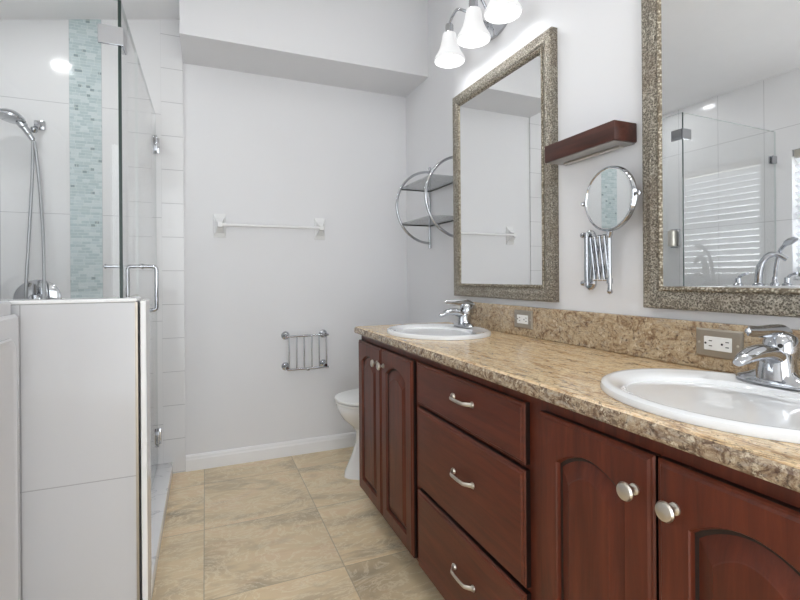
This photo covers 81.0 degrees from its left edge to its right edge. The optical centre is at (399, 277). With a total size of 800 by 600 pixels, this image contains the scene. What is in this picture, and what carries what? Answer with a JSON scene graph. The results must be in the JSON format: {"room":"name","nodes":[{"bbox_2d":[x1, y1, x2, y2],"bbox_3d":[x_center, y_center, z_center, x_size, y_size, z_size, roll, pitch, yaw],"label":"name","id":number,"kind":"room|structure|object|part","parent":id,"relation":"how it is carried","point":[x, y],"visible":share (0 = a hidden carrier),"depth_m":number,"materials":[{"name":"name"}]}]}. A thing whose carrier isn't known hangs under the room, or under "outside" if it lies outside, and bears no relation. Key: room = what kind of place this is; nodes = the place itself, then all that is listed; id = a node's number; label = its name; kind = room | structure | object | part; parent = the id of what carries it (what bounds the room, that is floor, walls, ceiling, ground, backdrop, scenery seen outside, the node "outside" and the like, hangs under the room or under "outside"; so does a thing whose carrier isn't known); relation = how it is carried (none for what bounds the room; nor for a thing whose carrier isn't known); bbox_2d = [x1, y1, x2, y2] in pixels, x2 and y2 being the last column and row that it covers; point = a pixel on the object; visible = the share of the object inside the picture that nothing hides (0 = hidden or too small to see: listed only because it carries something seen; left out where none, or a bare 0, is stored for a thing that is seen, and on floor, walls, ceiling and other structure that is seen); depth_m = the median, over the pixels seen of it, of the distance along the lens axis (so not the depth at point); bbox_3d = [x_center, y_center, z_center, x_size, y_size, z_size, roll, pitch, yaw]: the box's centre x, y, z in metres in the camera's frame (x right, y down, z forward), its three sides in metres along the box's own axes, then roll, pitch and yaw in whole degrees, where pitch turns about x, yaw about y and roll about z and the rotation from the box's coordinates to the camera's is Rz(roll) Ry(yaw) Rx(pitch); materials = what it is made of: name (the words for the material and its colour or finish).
{"room":"bathroom","nodes":[
{"label":"bathroom","id":0,"kind":"room"},
{"bbox_2d":[11,300,141,599],"bbox_3d":[-1.368,0.625,1.444,0.994,1.079,0.120,0,0,-23],"label":"wall","id":1,"kind":"structure","parent":0,"point":[77,409],"depth_m":1.51,"materials":[{"name":"tile"}]},
{"bbox_2d":[8,297,140,304],"bbox_3d":[-1.371,0.079,1.444,0.996,0.012,0.126,0,0,-23],"label":"ledge","id":2,"kind":"object","parent":1,"relation":"on","point":[117,299],"visible":1,"depth_m":1.52,"materials":[{"name":"white ceramic"}]},
{"bbox_2d":[46,0,126,299],"bbox_3d":[-1.399,-0.439,1.453,0.956,1.024,0.074,0,0,-23],"label":"glass panel","id":3,"kind":"object","parent":2,"relation":"on","point":[107,34],"visible":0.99,"depth_m":1.59,"materials":[{"name":"clear glass"}]},
{"bbox_2d":[135,302,139,599],"bbox_3d":[-0.886,0.622,1.579,0.008,1.079,0.007,0,0,-23],"label":"strip","id":4,"kind":"object","parent":1,"relation":"attached to","point":[136,303],"visible":1,"depth_m":1.58,"materials":[{"name":"silver metal"}]},
{"bbox_2d":[140,299,151,599],"bbox_3d":[-0.892,0.620,1.644,0.018,1.083,0.116,0,0,-23],"label":"strip","id":5,"kind":"object","parent":1,"relation":"attached to","point":[144,304],"visible":1,"depth_m":1.59,"materials":[{"name":"white ceramic"}]},
{"bbox_2d":[0,0,179,19],"bbox_3d":[-0.256,-1.638,0.711,2.795,0.673,4.900,0,0,-23],"label":"ceiling","id":6,"kind":"structure","parent":0,"point":[9,9],"depth_m":2.53,"materials":[{"name":"paint"}]},
{"bbox_2d":[118,0,138,297],"bbox_3d":[-1.034,0.070,1.794,0.010,2.045,0.408,0,0,-23],"label":"panel","id":7,"kind":"object","parent":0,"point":[127,64],"visible":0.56,"depth_m":1.73,"materials":[{"name":"clear glass"}]},
{"bbox_2d":[0,20,406,459],"bbox_3d":[-1.166,-0.352,2.921,2.795,3.031,0.112,0,0,-23],"label":"wall","id":8,"kind":"structure","parent":0,"point":[258,149],"depth_m":2.98,"materials":[{"name":"paint"}]},
{"bbox_2d":[13,280,61,299],"bbox_3d":[-1.944,0.119,2.500,0.216,0.216,0.066,0,0,-23],"label":"shower valve","id":9,"kind":"object","parent":8,"relation":"attached to","point":[34,286],"visible":0.34,"depth_m":2.51,"materials":[{"name":"silver metal"}]},
{"bbox_3d":[-1.942,0.093,2.494,0.068,0.120,0.054,0,0,-23],"label":"lever","id":10,"kind":"part","parent":9,"relation":"part of","materials":[{"name":"silver metal"}]},
{"bbox_2d":[30,120,45,132],"bbox_3d":[-1.935,-0.805,2.498,0.054,0.083,0.079,0,0,-23],"label":"bracket","id":11,"kind":"object","parent":8,"relation":"attached to","point":[38,125],"visible":0.98,"depth_m":2.51,"materials":[{"name":"silver metal"}]},
{"bbox_2d":[0,108,45,298],"bbox_3d":[-1.962,-0.276,2.417,0.127,1.164,0.197,0,0,36],"label":"shower","id":12,"kind":"object","parent":11,"relation":"attached to","point":[8,115],"visible":0.84,"depth_m":2.44,"materials":[{"name":"silver metal"}]},
{"bbox_3d":[-1.945,-0.821,2.526,0.050,0.050,0.022,0,0,-23],"label":"wall plate","id":13,"kind":"part","parent":11,"relation":"part of","materials":[{"name":"silver metal"}]},
{"bbox_2d":[69,19,102,297],"bbox_3d":[-1.753,-0.145,2.621,0.152,2.625,0.014,0,0,-23],"label":"mosaic strip","id":14,"kind":"object","parent":8,"relation":"attached to","point":[85,97],"visible":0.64,"depth_m":2.61,"materials":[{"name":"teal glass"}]},
{"bbox_2d":[101,20,162,463],"bbox_3d":[-1.545,-0.178,2.709,0.300,2.687,0.012,0,0,-23],"label":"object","id":15,"kind":"structure","parent":8,"relation":"attached to","point":[145,34],"depth_m":2.67,"materials":[{"name":"glass"}]},
{"bbox_2d":[103,55,161,488],"bbox_3d":[-1.307,0.067,2.354,0.214,2.035,0.824,0,0,-23],"label":"shower door","id":16,"kind":"structure","parent":8,"relation":"attached to","point":[148,142],"depth_m":2.38,"materials":[{"name":"clear glass"}]},
{"bbox_3d":[-1.270,0.066,2.360,0.010,2.035,0.806,0,0,-23],"label":"glass pane","id":17,"kind":"part","parent":16,"relation":"part of","materials":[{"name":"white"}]},
{"bbox_3d":[-1.159,0.049,2.095,0.141,0.223,0.026,0,0,-23],"label":"pull handle","id":18,"kind":"part","parent":16,"relation":"part of","materials":[{"name":"silver metal"}]},
{"bbox_2d":[160,20,185,473],"bbox_3d":[-1.352,-0.191,2.789,0.118,2.711,0.012,0,0,-23],"label":"trim","id":19,"kind":"structure","parent":8,"relation":"attached to","point":[172,175],"depth_m":2.78,"materials":[{"name":"tile"}]},
{"bbox_2d":[213,214,324,239],"bbox_3d":[-0.814,-0.323,2.981,0.696,0.144,0.072,0,0,-23],"label":"towel bar","id":20,"kind":"object","parent":8,"relation":"attached to","point":[219,220],"visible":1,"depth_m":2.92,"materials":[{"name":"white ceramic"}]},
{"bbox_3d":[-1.102,-0.321,2.861,0.072,0.144,0.072,0,0,-23],"label":"post","id":21,"kind":"part","parent":20,"relation":"part of","materials":[{"name":"white ceramic"}]},
{"bbox_3d":[-0.525,-0.325,3.101,0.072,0.144,0.072,0,0,-23],"label":"post","id":22,"kind":"part","parent":20,"relation":"part of","materials":[{"name":"white ceramic"}]},
{"bbox_2d":[186,432,355,471],"bbox_3d":[-0.612,1.112,3.091,1.460,0.095,0.016,0,0,-23],"label":"baseboard","id":23,"kind":"structure","parent":8,"relation":"attached to","point":[220,458],"depth_m":2.99,"materials":[{"name":"white paint"}]},
{"bbox_2d":[281,330,328,370],"bbox_3d":[-0.615,0.475,3.054,0.302,0.254,0.085,0,0,-23],"label":"magazine rack","id":24,"kind":"object","parent":8,"relation":"attached to","point":[285,335],"visible":1,"depth_m":3.03,"materials":[{"name":"silver metal"}]},
{"bbox_3d":[-0.706,0.482,2.981,0.009,0.212,0.010,0,0,-23],"label":"rod","id":25,"kind":"part","parent":24,"relation":"part of","materials":[{"name":"silver metal"}]},
{"bbox_3d":[-0.662,0.482,3.000,0.009,0.212,0.010,0,0,-23],"label":"rod","id":26,"kind":"part","parent":24,"relation":"part of","materials":[{"name":"silver metal"}]},
{"bbox_3d":[-0.617,0.481,3.018,0.009,0.212,0.010,0,0,-23],"label":"rod","id":27,"kind":"part","parent":24,"relation":"part of","materials":[{"name":"silver metal"}]},
{"bbox_3d":[-0.594,0.375,3.028,0.268,0.015,0.015,0,0,-23],"label":"rail","id":28,"kind":"part","parent":24,"relation":"part of","materials":[{"name":"silver metal"}]},
{"bbox_3d":[-0.593,0.587,3.028,0.268,0.015,0.015,0,0,-23],"label":"rail","id":29,"kind":"part","parent":24,"relation":"part of","materials":[{"name":"silver metal"}]},
{"bbox_3d":[-0.572,0.481,3.037,0.009,0.212,0.010,0,0,-23],"label":"rod","id":30,"kind":"part","parent":24,"relation":"part of","materials":[{"name":"silver metal"}]},
{"bbox_3d":[-0.527,0.481,3.055,0.009,0.212,0.010,0,0,-23],"label":"rod","id":31,"kind":"part","parent":24,"relation":"part of","materials":[{"name":"silver metal"}]},
{"bbox_2d":[151,447,444,599],"bbox_3d":[-0.236,1.207,0.711,2.795,0.100,4.900,0,0,-23],"label":"floor","id":32,"kind":"structure","parent":0,"point":[295,527],"depth_m":2.07,"materials":[{"name":"beige tile"}]},
{"bbox_2d":[0,300,20,599],"bbox_3d":[-1.226,0.617,0.704,0.682,1.094,1.345,0,0,-23],"label":"tub","id":33,"kind":"object","parent":32,"relation":"on","point":[10,575],"visible":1,"depth_m":1.36,"materials":[{"name":"white plastic"}]},
{"bbox_2d":[151,462,172,598],"bbox_3d":[-1.180,1.128,2.210,0.125,0.070,1.183,0,0,-23],"label":"shower curb","id":34,"kind":"object","parent":32,"relation":"on","point":[160,490],"visible":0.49,"depth_m":2.23,"materials":[{"name":"white stone"}]},
{"bbox_2d":[335,388,359,479],"bbox_3d":[-0.076,0.761,2.820,0.638,0.790,0.420,0,0,-23],"label":"toilet","id":35,"kind":"object","parent":32,"relation":"on","point":[347,402],"visible":0.22,"depth_m":2.69,"materials":[{"name":"white ceramic"}]},
{"bbox_3d":[-0.166,0.724,2.783,0.437,0.012,0.376,0,0,-23],"label":"seat","id":36,"kind":"part","parent":35,"relation":"part of","materials":[{"name":"white plastic"}]},
{"bbox_3d":[-0.168,0.703,2.782,0.441,0.028,0.382,0,0,-23],"label":"lid","id":37,"kind":"part","parent":35,"relation":"part of","materials":[{"name":"white plastic"}]},
{"bbox_2d":[359,335,419,561],"bbox_3d":[0.139,0.714,2.109,0.532,0.880,0.681,0,0,-23],"label":"vanity cabinet","id":38,"kind":"object","parent":32,"relation":"on","point":[388,388],"visible":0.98,"depth_m":1.92,"materials":[{"name":"brown wood"}]},
{"bbox_3d":[-0.136,0.673,2.185,0.020,0.730,0.320,0,0,-23],"label":"door","id":39,"kind":"part","parent":38,"relation":"part of","materials":[{"name":"brown wood"}]},
{"bbox_3d":[-0.114,0.377,2.060,0.031,0.033,0.033,0,0,-23],"label":"knob","id":40,"kind":"part","parent":38,"relation":"part of","materials":[{"name":"silver metal"}]},
{"bbox_3d":[-0.084,0.377,1.988,0.031,0.033,0.033,0,0,-23],"label":"knob","id":41,"kind":"part","parent":38,"relation":"part of","materials":[{"name":"silver metal"}]},
{"bbox_3d":[-0.009,0.672,1.880,0.020,0.730,0.328,0,0,-23],"label":"door","id":42,"kind":"part","parent":38,"relation":"part of","materials":[{"name":"brown wood"}]},
{"bbox_2d":[417,356,540,599],"bbox_3d":[0.400,0.712,1.486,0.528,0.880,0.670,0,0,-23],"label":"base cabinet","id":43,"kind":"object","parent":32,"relation":"on","point":[479,496],"visible":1,"depth_m":1.31,"materials":[{"name":"brown wood"}]},
{"bbox_3d":[0.174,0.362,1.377,0.031,0.018,0.126,0,0,-23],"label":"handle","id":44,"kind":"part","parent":43,"relation":"part of","materials":[{"name":"silver metal"}]},
{"bbox_3d":[0.178,0.884,1.377,0.031,0.018,0.126,0,0,-23],"label":"handle","id":45,"kind":"part","parent":43,"relation":"part of","materials":[{"name":"silver metal"}]},
{"bbox_3d":[0.176,0.591,1.377,0.031,0.018,0.126,0,0,-23],"label":"handle","id":46,"kind":"part","parent":43,"relation":"part of","materials":[{"name":"silver metal"}]},
{"bbox_3d":[0.186,0.376,1.406,0.020,0.149,0.614,0,0,-23],"label":"drawer","id":47,"kind":"part","parent":43,"relation":"part of","materials":[{"name":"brown wood"}]},
{"bbox_3d":[0.189,0.898,1.406,0.020,0.275,0.614,0,0,-23],"label":"drawer","id":48,"kind":"part","parent":43,"relation":"part of","materials":[{"name":"brown wood"}]},
{"bbox_3d":[0.187,0.605,1.406,0.020,0.283,0.614,0,0,-23],"label":"drawer","id":49,"kind":"part","parent":43,"relation":"part of","materials":[{"name":"brown wood"}]},
{"bbox_2d":[540,399,799,599],"bbox_3d":[0.658,0.710,0.862,0.532,0.880,0.680,0,0,-23],"label":"vanity cabinet","id":50,"kind":"object","parent":32,"relation":"on","point":[626,515],"visible":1,"depth_m":0.80,"materials":[{"name":"brown wood"}]},
{"bbox_2d":[354,322,799,492],"bbox_3d":[0.412,0.254,1.470,0.522,0.034,2.080,0,0,-23],"label":"countertop","id":51,"kind":"structure","parent":50,"relation":"on","point":[568,376],"depth_m":1.09,"materials":[{"name":"stone"}]},
{"bbox_2d":[387,323,491,339],"bbox_3d":[0.164,0.293,2.033,0.430,0.142,0.522,0,0,-23],"label":"sink","id":52,"kind":"object","parent":51,"relation":"in","point":[426,331],"visible":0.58,"depth_m":2.01,"materials":[{"name":"white ceramic"}]},
{"bbox_2d":[438,299,475,327],"bbox_3d":[0.264,0.162,2.144,0.158,0.124,0.148,0,0,15],"label":"faucet","id":53,"kind":"object","parent":51,"relation":"on","point":[467,307],"visible":1,"depth_m":2.12,"materials":[{"name":"silver metal"}]},
{"bbox_3d":[0.239,0.166,2.124,0.141,0.054,0.050,0,0,-23],"label":"spout","id":54,"kind":"part","parent":53,"relation":"part of","materials":[{"name":"silver metal"}]},
{"bbox_3d":[0.277,0.125,2.140,0.163,0.050,0.012,0,0,-23],"label":"lever","id":55,"kind":"part","parent":53,"relation":"part of","materials":[{"name":"silver metal"}]},
{"bbox_2d":[600,368,799,443],"bbox_3d":[0.640,0.290,0.888,0.430,0.142,0.522,0,0,-23],"label":"sink","id":56,"kind":"object","parent":51,"relation":"in","point":[722,401],"visible":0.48,"depth_m":0.90,"materials":[{"name":"white ceramic"}]},
{"bbox_2d":[733,324,799,390],"bbox_3d":[0.753,0.159,0.969,0.158,0.124,0.148,0,0,15],"label":"faucet","id":57,"kind":"object","parent":51,"relation":"on","point":[777,356],"visible":1,"depth_m":0.94,"materials":[{"name":"silver metal"}]},
{"bbox_3d":[0.728,0.163,0.949,0.141,0.054,0.050,0,0,-23],"label":"spout","id":58,"kind":"part","parent":57,"relation":"part of","materials":[{"name":"silver metal"}]},
{"bbox_3d":[0.766,0.121,0.965,0.163,0.050,0.012,0,0,-23],"label":"lever","id":59,"kind":"part","parent":57,"relation":"part of","materials":[{"name":"silver metal"}]},
{"bbox_3d":[0.384,0.669,0.936,0.020,0.730,0.297,0,0,-23],"label":"door","id":60,"kind":"part","parent":50,"relation":"part of","materials":[{"name":"brown wood"}]},
{"bbox_3d":[0.401,0.374,0.822,0.031,0.033,0.033,0,0,-23],"label":"knob","id":61,"kind":"part","parent":50,"relation":"part of","materials":[{"name":"silver metal"}]},
{"bbox_3d":[0.430,0.374,0.751,0.031,0.033,0.033,0,0,-23],"label":"knob","id":62,"kind":"part","parent":50,"relation":"part of","materials":[{"name":"silver metal"}]},
{"bbox_3d":[0.499,0.668,0.657,0.020,0.730,0.297,0,0,-23],"label":"door","id":63,"kind":"part","parent":50,"relation":"part of","materials":[{"name":"brown wood"}]},
{"bbox_2d":[179,0,427,96],"bbox_3d":[-0.564,-1.575,2.927,1.462,0.555,0.370,0,0,-23],"label":"soffit","id":64,"kind":"structure","parent":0,"point":[376,46],"depth_m":2.81,"materials":[{"name":"paint"}]},
{"bbox_2d":[406,0,455,323],"bbox_3d":[0.997,-0.357,1.228,0.100,3.011,4.700,0,0,-23],"label":"wall","id":65,"kind":"structure","parent":0,"point":[429,107],"depth_m":3.00,"materials":[{"name":"paint"}]},
{"bbox_2d":[396,156,452,248],"bbox_3d":[0.166,-0.447,2.770,0.246,0.524,0.434,0,0,-23],"label":"wall rack","id":66,"kind":"object","parent":65,"relation":"attached to","point":[428,181],"visible":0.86,"depth_m":2.92,"materials":[{"name":"silver metal"}]},
{"bbox_3d":[0.180,-0.552,2.778,0.200,0.009,0.419,0,0,-23],"label":"shelf rail","id":67,"kind":"part","parent":66,"relation":"part of","materials":[{"name":"silver metal"}]},
{"bbox_3d":[0.182,-0.331,2.778,0.200,0.009,0.419,0,0,-23],"label":"shelf rail","id":68,"kind":"part","parent":66,"relation":"part of","materials":[{"name":"silver metal"}]},
{"bbox_3d":[0.190,-0.447,3.005,0.019,0.524,0.018,0,0,-23],"label":"post","id":69,"kind":"part","parent":66,"relation":"part of","materials":[{"name":"silver metal"}]},
{"bbox_2d":[454,0,799,329],"bbox_3d":[1.071,-0.344,0.739,0.140,2.982,3.740,0,0,-23],"label":"wall","id":70,"kind":"structure","parent":0,"point":[599,42],"depth_m":1.58,"materials":[{"name":"paint"}]},
{"bbox_2d":[434,0,521,68],"bbox_3d":[0.341,-1.140,2.046,0.193,0.215,0.581,0,0,-23],"label":"vanity light","id":71,"kind":"object","parent":70,"relation":"attached to","point":[476,32],"visible":1,"depth_m":2.05,"materials":[{"name":"white glass"}]},
{"bbox_3d":[0.237,-1.100,2.237,0.147,0.136,0.147,0,0,-23],"label":"lamp shade","id":72,"kind":"part","parent":71,"relation":"part of","materials":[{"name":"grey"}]},
{"bbox_3d":[0.301,-1.186,2.153,0.221,0.117,0.057,0,0,40],"label":"arm","id":73,"kind":"part","parent":71,"relation":"part of","materials":[{"name":"silver metal"}]},
{"bbox_3d":[0.320,-1.100,2.037,0.147,0.136,0.147,0,0,-23],"label":"lamp shade","id":74,"kind":"part","parent":71,"relation":"part of","materials":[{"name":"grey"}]},
{"bbox_3d":[0.414,-1.133,2.076,0.034,0.124,0.230,0,0,-23],"label":"plate","id":75,"kind":"part","parent":71,"relation":"part of","materials":[{"name":"silver metal"}]},
{"bbox_3d":[0.403,-1.109,1.837,0.044,0.097,0.043,0,0,-23],"label":"bulb","id":76,"kind":"part","parent":71,"relation":"part of","materials":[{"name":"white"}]},
{"bbox_3d":[0.403,-1.101,1.837,0.147,0.136,0.147,0,0,-23],"label":"lamp shade","id":77,"kind":"part","parent":71,"relation":"part of","materials":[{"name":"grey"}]},
{"bbox_2d":[452,27,558,301],"bbox_3d":[0.426,-0.414,2.061,0.034,1.011,0.740,0,0,-23],"label":"framed mirror","id":78,"kind":"object","parent":70,"relation":"attached to","point":[506,196],"visible":1,"depth_m":1.97,"materials":[{"name":"grey metal"}]},
{"bbox_2d":[460,53,541,284],"bbox_3d":[0.424,-0.414,2.060,0.003,0.911,0.640,0,0,-23],"label":"mirror glass","id":79,"kind":"object","parent":78,"relation":"attached to","point":[501,117],"depth_m":2.01,"materials":[{"name":"silver mirror"}]},
{"bbox_2d":[545,120,636,165],"bbox_3d":[0.613,-0.432,1.534,0.092,0.067,0.308,0,0,-23],"label":"wall shelf","id":80,"kind":"object","parent":70,"relation":"attached to","point":[613,135],"visible":1,"depth_m":1.47,"materials":[{"name":"brown wood"}]},
{"bbox_3d":[0.615,-0.405,1.535,0.085,0.002,0.292,0,0,-23],"label":"underside plate","id":81,"kind":"part","parent":80,"relation":"part of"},
{"bbox_3d":[0.631,-0.401,1.542,0.018,0.005,0.240,0,0,-23],"label":"metal rail","id":82,"kind":"part","parent":80,"relation":"part of","materials":[{"name":"silver metal"}]},
{"bbox_2d":[580,166,641,293],"bbox_3d":[0.639,-0.144,1.462,0.060,0.394,0.285,0,0,-8],"label":"magnifying mirror","id":83,"kind":"object","parent":70,"relation":"attached to","point":[612,194],"visible":1,"depth_m":1.45,"materials":[{"name":"silver metal"}]},
{"bbox_3d":[0.641,-0.059,1.581,0.011,0.202,0.049,0,0,-23],"label":"wall plate","id":84,"kind":"part","parent":83,"relation":"part of","materials":[{"name":"silver metal"}]},
{"bbox_3d":[0.640,-0.063,1.500,0.016,0.148,0.104,0,0,-14],"label":"scissor arm","id":85,"kind":"part","parent":83,"relation":"part of","materials":[{"name":"silver metal"}]},
{"bbox_3d":[0.651,-0.071,1.454,0.019,0.247,0.018,0,0,-23],"label":"post","id":86,"kind":"part","parent":83,"relation":"part of","materials":[{"name":"silver metal"}]},
{"bbox_2d":[587,168,631,228],"bbox_3d":[0.642,-0.241,1.435,0.011,0.186,0.186,0,0,-20],"label":"mirror glass","id":87,"kind":"object","parent":83,"relation":"attached to","point":[609,193],"depth_m":1.42,"materials":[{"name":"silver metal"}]},
{"bbox_2d":[471,302,799,373],"bbox_3d":[0.683,0.175,1.470,0.022,0.120,1.870,0,0,-23],"label":"backsplash","id":88,"kind":"structure","parent":70,"relation":"attached to","point":[662,339],"depth_m":1.44,"materials":[{"name":"stone"}]},
{"bbox_2d":[514,309,532,329],"bbox_3d":[0.495,0.168,1.882,0.009,0.072,0.115,0,0,-23],"label":"wall outlet","id":89,"kind":"object","parent":88,"relation":"attached to","point":[522,318],"visible":1,"depth_m":1.87,"materials":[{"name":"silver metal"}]},
{"bbox_2d":[517,314,527,323],"bbox_3d":[0.492,0.168,1.881,0.003,0.034,0.068,0,0,-23],"label":"receptacle","id":90,"kind":"object","parent":89,"relation":"attached to","point":[521,318],"depth_m":1.88,"materials":[{"name":"white plastic"}]},
{"bbox_2d":[696,327,743,360],"bbox_3d":[0.793,0.166,1.165,0.009,0.072,0.115,0,0,-23],"label":"wall outlet","id":91,"kind":"object","parent":88,"relation":"attached to","point":[715,343],"visible":0.99,"depth_m":1.16,"materials":[{"name":"white plastic"}]},
{"bbox_2d":[704,336,731,352],"bbox_3d":[0.790,0.166,1.164,0.003,0.034,0.068,0,0,-23],"label":"receptacle","id":92,"kind":"object","parent":91,"relation":"attached to","point":[712,344],"depth_m":1.16,"materials":[{"name":"white plastic"}]},
{"bbox_2d":[641,0,799,317],"bbox_3d":[0.860,-0.419,1.017,0.034,1.011,0.758,0,0,-23],"label":"framed mirror","id":93,"kind":"object","parent":70,"relation":"attached to","point":[721,78],"visible":1,"depth_m":1.16,"materials":[{"name":"grey metal"}]}
]}

